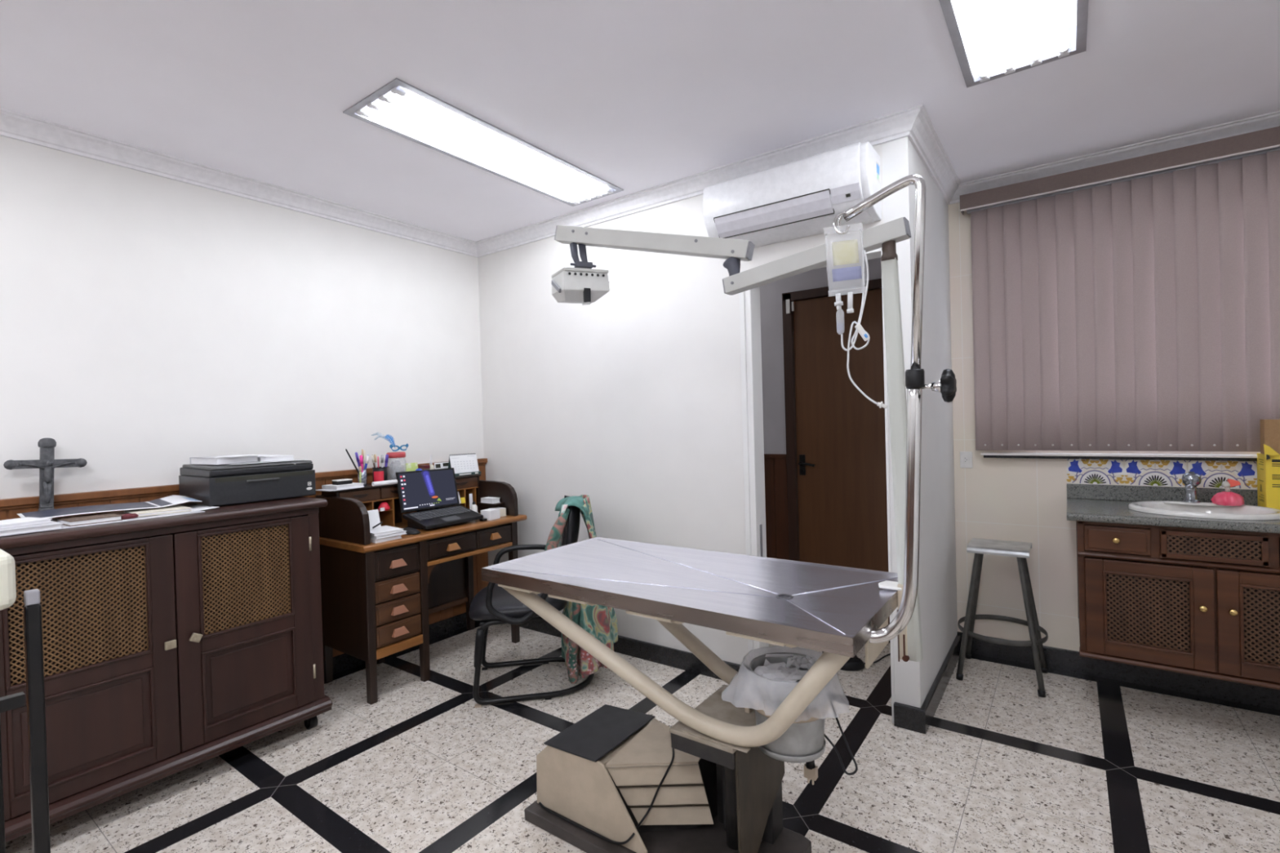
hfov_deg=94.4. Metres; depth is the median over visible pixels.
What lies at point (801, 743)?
bucket
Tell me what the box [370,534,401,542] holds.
notebook
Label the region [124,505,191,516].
booklet
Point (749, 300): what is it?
trim
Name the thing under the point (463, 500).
sticky note
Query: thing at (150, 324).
wall
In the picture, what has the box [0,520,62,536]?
magazine
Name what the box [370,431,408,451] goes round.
mask
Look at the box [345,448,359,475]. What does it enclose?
pencil
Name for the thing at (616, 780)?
examination table
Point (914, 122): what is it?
trim
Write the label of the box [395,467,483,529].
laptop
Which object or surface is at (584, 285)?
lamp
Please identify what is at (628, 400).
wall
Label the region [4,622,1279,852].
floor
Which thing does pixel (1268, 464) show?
print
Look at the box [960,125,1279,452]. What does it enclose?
vertical blind
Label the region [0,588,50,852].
trolley
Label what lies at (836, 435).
door
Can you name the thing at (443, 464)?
print
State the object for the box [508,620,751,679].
baseboard
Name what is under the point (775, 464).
trim
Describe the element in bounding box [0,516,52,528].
pad
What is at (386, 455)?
pen
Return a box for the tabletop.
[483,537,897,638]
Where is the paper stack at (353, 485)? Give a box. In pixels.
[321,482,364,489]
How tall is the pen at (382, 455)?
0.158 m
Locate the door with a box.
[782,278,889,624]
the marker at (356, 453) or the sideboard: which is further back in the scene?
the marker at (356, 453)
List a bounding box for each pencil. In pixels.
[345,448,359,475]
[359,466,361,483]
[371,454,375,467]
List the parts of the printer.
scanner lid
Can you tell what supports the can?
on the desk at (378, 599)
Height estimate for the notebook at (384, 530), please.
0.012 m
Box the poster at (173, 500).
[17,494,202,518]
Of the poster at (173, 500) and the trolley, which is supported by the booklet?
the poster at (173, 500)
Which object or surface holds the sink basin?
in the countertop
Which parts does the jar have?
lid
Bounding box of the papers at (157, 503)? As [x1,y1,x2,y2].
[21,498,172,517]
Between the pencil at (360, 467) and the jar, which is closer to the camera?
the pencil at (360, 467)
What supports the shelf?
attached to the desk at (378, 599)
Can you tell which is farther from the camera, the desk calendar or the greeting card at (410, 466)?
the desk calendar
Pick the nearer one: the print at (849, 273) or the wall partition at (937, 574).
the print at (849, 273)
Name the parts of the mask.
eye frame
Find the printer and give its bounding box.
[178,459,315,506]
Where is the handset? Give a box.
[331,478,352,484]
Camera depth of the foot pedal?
3.09 m
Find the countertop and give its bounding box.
[1066,497,1279,533]
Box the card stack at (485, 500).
[480,497,500,503]
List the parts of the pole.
star knob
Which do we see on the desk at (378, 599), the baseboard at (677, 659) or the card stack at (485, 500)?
the card stack at (485, 500)
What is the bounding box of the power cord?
[803,651,857,785]
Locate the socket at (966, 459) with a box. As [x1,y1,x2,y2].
[963,456,968,463]
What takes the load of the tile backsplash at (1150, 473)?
attached to the wall at (1018, 500)
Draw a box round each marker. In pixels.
[355,452,360,468]
[359,454,363,472]
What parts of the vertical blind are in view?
valance trim, head rail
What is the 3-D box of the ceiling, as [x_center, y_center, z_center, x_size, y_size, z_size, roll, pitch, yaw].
[-0.079,-1.251,1.217,5.214,0.030,5.640,-1,1,36]
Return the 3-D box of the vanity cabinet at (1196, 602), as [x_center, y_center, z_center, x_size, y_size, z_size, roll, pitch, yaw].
[2.678,0.682,2.297,1.582,0.591,0.550,-1,1,36]
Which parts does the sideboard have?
door, moulding, door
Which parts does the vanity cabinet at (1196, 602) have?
knob, drawer, door, moulding, moulding, knob, lattice panel, knob, door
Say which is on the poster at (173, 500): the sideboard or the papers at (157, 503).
the papers at (157, 503)
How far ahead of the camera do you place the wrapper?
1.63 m
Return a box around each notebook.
[369,525,404,536]
[370,530,406,539]
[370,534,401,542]
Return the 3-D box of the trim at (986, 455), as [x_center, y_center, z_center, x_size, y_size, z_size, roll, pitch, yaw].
[2.714,0.136,2.581,2.135,0.026,0.085,-1,1,36]
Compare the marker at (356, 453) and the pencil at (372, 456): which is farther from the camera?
the pencil at (372, 456)
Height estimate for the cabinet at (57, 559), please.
0.818 m
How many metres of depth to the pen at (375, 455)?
3.28 m
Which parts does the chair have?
armrest, seat, armrest, frame, backrest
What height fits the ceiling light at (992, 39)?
0.102 m
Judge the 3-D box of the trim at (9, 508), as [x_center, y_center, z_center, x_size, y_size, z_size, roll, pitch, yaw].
[-2.338,0.774,2.281,0.040,1.004,4.418,-1,1,36]
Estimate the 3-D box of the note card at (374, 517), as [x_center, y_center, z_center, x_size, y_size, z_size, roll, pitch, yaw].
[-1.363,0.474,3.012,0.025,0.095,0.085,-1,1,36]
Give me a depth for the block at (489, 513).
3.50 m
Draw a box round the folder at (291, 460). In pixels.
[229,459,303,464]
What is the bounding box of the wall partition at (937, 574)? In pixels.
[881,136,957,707]
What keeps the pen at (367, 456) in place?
in the can
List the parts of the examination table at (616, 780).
lid, pump cord, louvre panel, plate, tube frame, tube frame, plate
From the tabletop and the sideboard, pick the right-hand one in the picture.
the tabletop
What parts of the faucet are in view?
spout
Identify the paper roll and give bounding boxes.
[371,479,397,486]
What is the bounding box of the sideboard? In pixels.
[0,496,332,842]
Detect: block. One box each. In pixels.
[480,508,500,520]
[490,506,506,516]
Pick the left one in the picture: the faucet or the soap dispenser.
the faucet
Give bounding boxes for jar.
[386,452,405,479]
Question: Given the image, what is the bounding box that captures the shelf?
[362,486,479,502]
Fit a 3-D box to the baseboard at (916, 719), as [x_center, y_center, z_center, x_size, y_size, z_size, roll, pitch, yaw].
[1.430,1.214,2.902,0.124,0.095,1.023,-1,1,36]
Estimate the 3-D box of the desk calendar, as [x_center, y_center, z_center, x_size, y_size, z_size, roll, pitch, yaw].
[-1.110,0.238,3.747,0.077,0.136,0.207,-1,1,36]
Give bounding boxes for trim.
[0,103,1279,257]
[0,457,488,657]
[738,247,894,724]
[764,453,789,559]
[981,452,1257,461]
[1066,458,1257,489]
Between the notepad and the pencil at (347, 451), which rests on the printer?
the notepad
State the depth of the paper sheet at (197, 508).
2.38 m
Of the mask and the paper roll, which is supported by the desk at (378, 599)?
the paper roll
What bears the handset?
on the paper stack at (353, 485)
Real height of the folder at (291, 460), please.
0.001 m
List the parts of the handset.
lid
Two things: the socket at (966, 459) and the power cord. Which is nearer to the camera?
the power cord
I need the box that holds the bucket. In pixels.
[749,652,826,763]
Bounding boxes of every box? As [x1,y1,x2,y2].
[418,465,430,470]
[1257,444,1279,509]
[1259,418,1279,454]
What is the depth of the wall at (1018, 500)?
3.21 m
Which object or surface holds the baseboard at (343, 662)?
attached to the wall at (150, 324)
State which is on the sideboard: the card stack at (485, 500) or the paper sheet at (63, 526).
the paper sheet at (63, 526)
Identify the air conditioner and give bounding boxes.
[702,141,881,247]
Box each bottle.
[429,454,434,469]
[471,501,477,511]
[1211,491,1244,506]
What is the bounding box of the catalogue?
[257,454,294,462]
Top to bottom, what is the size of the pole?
1.074 m
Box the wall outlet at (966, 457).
[960,451,973,467]
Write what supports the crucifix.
on the sideboard
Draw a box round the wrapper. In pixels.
[747,658,808,683]
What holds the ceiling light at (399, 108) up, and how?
attached to the ceiling
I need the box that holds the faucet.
[1181,471,1201,502]
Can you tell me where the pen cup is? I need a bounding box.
[372,466,387,481]
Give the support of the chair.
on the floor
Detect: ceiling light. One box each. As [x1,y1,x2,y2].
[342,77,623,206]
[938,0,1088,88]
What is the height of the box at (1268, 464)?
0.281 m
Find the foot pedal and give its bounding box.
[840,653,890,671]
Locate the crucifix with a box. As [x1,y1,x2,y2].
[3,437,87,511]
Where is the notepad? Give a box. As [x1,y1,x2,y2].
[190,454,258,465]
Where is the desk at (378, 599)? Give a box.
[315,474,527,704]
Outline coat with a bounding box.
[544,494,617,684]
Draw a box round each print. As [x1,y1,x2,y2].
[434,462,448,469]
[831,266,862,281]
[1258,454,1279,502]
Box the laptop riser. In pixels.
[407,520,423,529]
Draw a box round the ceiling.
[0,0,1279,241]
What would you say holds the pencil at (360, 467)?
in the can
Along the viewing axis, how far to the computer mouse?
3.10 m
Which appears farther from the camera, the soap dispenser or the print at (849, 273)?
the soap dispenser
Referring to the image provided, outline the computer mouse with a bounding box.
[402,526,421,534]
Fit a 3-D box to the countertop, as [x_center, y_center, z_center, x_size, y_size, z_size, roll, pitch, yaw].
[2.707,0.370,2.268,1.746,0.034,0.534,-1,1,36]
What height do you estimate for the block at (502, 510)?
0.049 m
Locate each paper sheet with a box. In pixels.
[39,511,204,532]
[157,505,218,515]
[208,454,263,457]
[315,486,364,491]
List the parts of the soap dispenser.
pump spout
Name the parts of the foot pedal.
cord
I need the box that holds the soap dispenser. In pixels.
[1211,479,1244,506]
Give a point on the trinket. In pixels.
(384, 506)
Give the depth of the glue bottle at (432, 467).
3.57 m
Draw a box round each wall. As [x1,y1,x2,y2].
[0,135,484,499]
[477,143,884,666]
[760,202,1260,651]
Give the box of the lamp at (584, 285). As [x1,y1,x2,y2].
[551,217,923,662]
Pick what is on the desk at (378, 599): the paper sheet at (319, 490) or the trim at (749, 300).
the paper sheet at (319, 490)
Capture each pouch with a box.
[120,513,138,519]
[764,653,793,657]
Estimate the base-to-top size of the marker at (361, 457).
0.165 m
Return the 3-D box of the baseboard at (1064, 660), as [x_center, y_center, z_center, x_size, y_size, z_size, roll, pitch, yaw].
[2.689,1.177,2.635,2.274,0.105,0.018,-1,1,36]
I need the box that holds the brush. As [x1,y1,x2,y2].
[363,450,365,469]
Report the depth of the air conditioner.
2.56 m
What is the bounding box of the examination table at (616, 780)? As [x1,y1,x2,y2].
[481,537,897,852]
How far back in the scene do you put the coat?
2.91 m
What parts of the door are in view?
handle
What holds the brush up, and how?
in the can
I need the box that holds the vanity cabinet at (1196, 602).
[1075,520,1279,689]
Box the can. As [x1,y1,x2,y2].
[357,468,367,485]
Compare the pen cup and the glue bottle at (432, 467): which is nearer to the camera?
the pen cup
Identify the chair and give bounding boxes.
[468,495,594,707]
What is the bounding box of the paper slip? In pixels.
[469,493,472,509]
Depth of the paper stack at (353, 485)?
3.08 m
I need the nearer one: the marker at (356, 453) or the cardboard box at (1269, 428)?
the cardboard box at (1269, 428)
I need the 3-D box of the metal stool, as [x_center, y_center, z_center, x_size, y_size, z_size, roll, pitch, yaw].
[1.812,0.920,2.976,0.386,0.664,0.386,-1,1,36]
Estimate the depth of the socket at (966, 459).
3.25 m
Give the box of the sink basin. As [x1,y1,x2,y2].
[1128,500,1279,519]
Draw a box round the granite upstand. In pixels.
[1066,483,1257,506]
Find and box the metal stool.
[955,537,1048,697]
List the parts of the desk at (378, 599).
leg, panel, gallery drawer, carved pull, leg, leg, gallery drawer, drawer, drawer, drawer, drawer, pull, pull, pedestal rail, pull, pull, leg, modesty panel, modesty rail, drawer, pull, carved pull, gallery drawer, leg, apron rail, drawer, pull, panel, leg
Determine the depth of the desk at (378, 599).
3.05 m
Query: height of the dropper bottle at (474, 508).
0.095 m
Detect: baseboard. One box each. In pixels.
[333,612,479,675]
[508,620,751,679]
[893,634,961,734]
[957,631,1279,710]
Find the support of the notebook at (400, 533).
on the notebook at (372, 540)
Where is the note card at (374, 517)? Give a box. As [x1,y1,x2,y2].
[367,509,381,529]
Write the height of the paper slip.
0.130 m
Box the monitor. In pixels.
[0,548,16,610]
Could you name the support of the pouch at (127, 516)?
on the paper sheet at (63, 526)
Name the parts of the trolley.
post, rail, post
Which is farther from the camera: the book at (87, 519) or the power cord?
the book at (87, 519)
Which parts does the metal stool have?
leg, leg, seat, leg, leg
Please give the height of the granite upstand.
0.072 m
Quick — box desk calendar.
[448,453,480,476]
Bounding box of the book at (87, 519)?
[55,512,122,526]
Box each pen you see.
[364,455,369,468]
[373,453,377,467]
[380,454,383,467]
[384,454,388,466]
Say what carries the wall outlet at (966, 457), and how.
attached to the wall at (1018, 500)
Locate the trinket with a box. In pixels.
[377,502,390,511]
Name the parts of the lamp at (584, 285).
switch lever, arm, arm, post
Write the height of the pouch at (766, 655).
0.026 m
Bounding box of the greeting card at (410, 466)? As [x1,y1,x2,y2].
[403,462,417,471]
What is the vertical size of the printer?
0.166 m
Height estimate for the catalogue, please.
0.020 m
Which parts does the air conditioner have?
display panel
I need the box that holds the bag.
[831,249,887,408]
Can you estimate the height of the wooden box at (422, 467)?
0.082 m
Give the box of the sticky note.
[460,497,465,503]
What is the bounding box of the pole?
[833,173,956,643]

